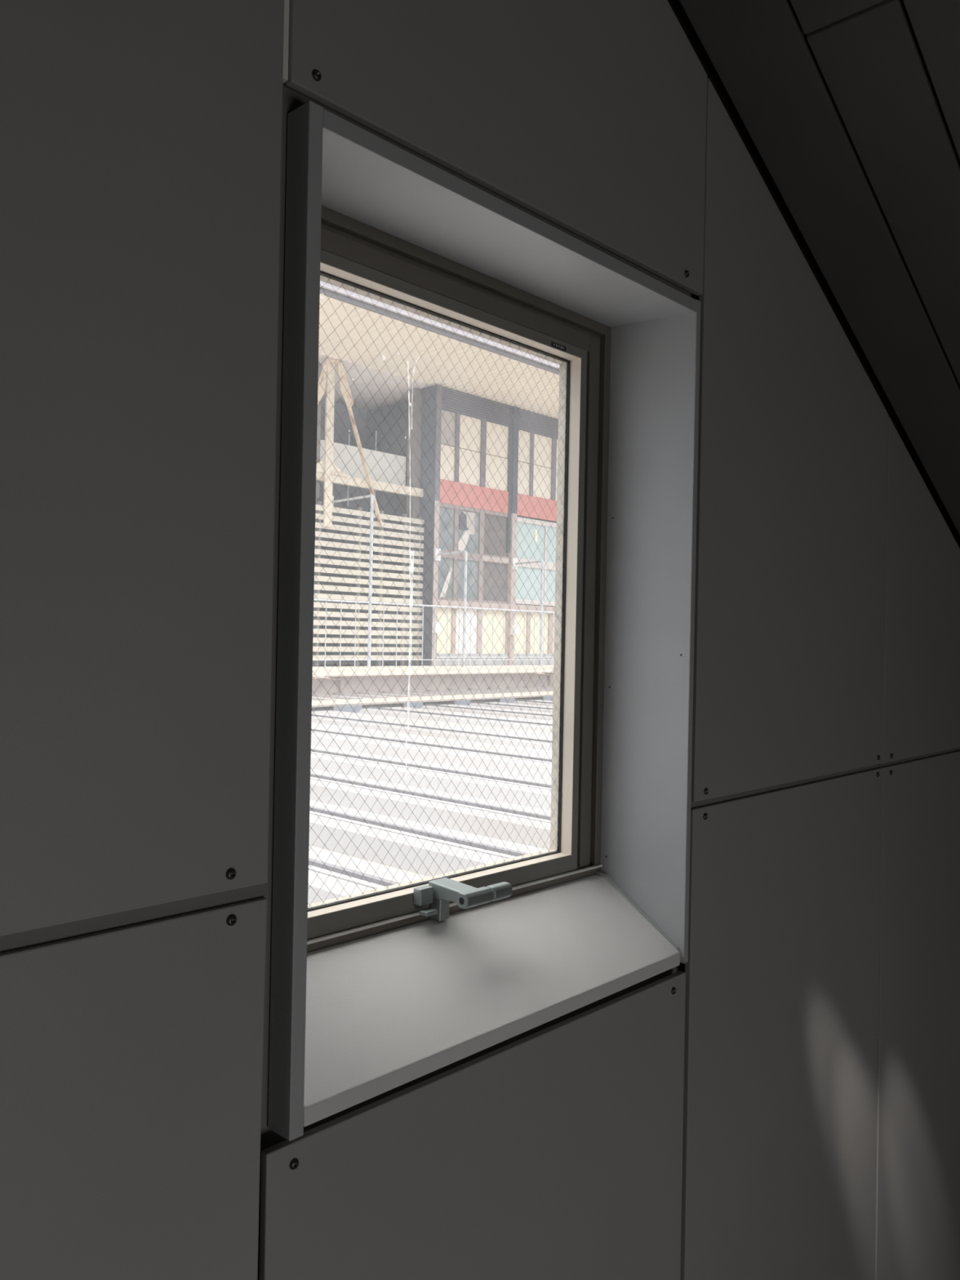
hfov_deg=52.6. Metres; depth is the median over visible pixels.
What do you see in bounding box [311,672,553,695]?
roof parapet
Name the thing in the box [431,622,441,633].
junction box
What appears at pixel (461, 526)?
cloth
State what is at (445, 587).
board
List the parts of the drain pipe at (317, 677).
pipe arm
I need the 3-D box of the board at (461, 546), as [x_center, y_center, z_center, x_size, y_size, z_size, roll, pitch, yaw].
[-0.324,-2.068,20.065,0.012,0.460,0.360,1,0,43]
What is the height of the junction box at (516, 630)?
0.220 m
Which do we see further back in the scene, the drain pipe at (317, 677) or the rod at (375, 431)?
the rod at (375, 431)
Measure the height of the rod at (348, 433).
1.450 m
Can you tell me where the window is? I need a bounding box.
[267,100,701,1141]
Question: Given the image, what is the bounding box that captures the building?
[312,280,559,666]
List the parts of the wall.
wall panel, wall panel, wall panel, wall panel, wall panel, wall panel, wall panel, wall panel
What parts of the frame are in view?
brace plate, post, gusset plate, brace plate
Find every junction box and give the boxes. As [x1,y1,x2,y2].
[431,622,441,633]
[510,624,518,635]
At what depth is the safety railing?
18.43 m
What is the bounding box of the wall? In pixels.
[0,0,959,1279]
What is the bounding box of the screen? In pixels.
[312,501,424,666]
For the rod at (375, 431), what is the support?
attached to the building
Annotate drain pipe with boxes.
[312,675,342,693]
[533,672,551,686]
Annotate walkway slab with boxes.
[312,663,553,676]
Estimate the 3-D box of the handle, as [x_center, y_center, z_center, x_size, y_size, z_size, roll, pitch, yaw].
[-0.009,0.429,1.616,0.025,0.025,0.062,1,0,43]
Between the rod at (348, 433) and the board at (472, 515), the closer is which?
the rod at (348, 433)
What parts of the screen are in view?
screen post, screen post, screen post, screen post, screen post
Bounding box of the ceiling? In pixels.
[667,0,959,534]
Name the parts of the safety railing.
post, rail, rail, bracket plate, post, bracket plate, post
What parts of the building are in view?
panel, panel, panel, panel, panel, panel, trim, sill, panel, transom rail, panel, panel, panel, panel, panel, trim, sill, panel, panel, panel, panel, panel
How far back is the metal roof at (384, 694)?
16.53 m
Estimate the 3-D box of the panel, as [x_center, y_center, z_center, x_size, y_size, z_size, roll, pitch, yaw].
[-2.292,-3.361,18.835,0.080,0.710,2.220,1,0,43]
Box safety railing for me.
[312,494,554,668]
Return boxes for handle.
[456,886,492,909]
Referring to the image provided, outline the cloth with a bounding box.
[458,511,466,529]
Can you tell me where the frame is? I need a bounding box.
[315,357,423,527]
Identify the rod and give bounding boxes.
[346,433,350,506]
[373,431,377,510]
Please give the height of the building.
6.100 m
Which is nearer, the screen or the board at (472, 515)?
the screen
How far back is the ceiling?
2.01 m
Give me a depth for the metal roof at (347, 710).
6.61 m
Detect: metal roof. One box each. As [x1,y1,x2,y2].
[307,691,553,904]
[311,685,553,711]
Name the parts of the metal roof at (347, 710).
closure plate, closure plate, closure plate, closure plate, closure plate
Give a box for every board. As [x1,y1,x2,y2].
[439,566,452,597]
[457,529,471,551]
[462,511,475,534]
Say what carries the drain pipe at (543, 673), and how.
attached to the roof parapet
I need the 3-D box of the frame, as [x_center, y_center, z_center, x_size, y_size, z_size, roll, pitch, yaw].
[-2.960,-3.601,17.533,0.242,3.066,5.400,1,0,43]
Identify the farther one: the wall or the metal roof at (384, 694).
the metal roof at (384, 694)
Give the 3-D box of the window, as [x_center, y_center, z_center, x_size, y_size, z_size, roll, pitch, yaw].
[-0.006,-0.020,1.661,0.285,1.308,0.947,1,0,43]
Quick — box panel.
[320,439,405,485]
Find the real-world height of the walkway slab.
0.120 m

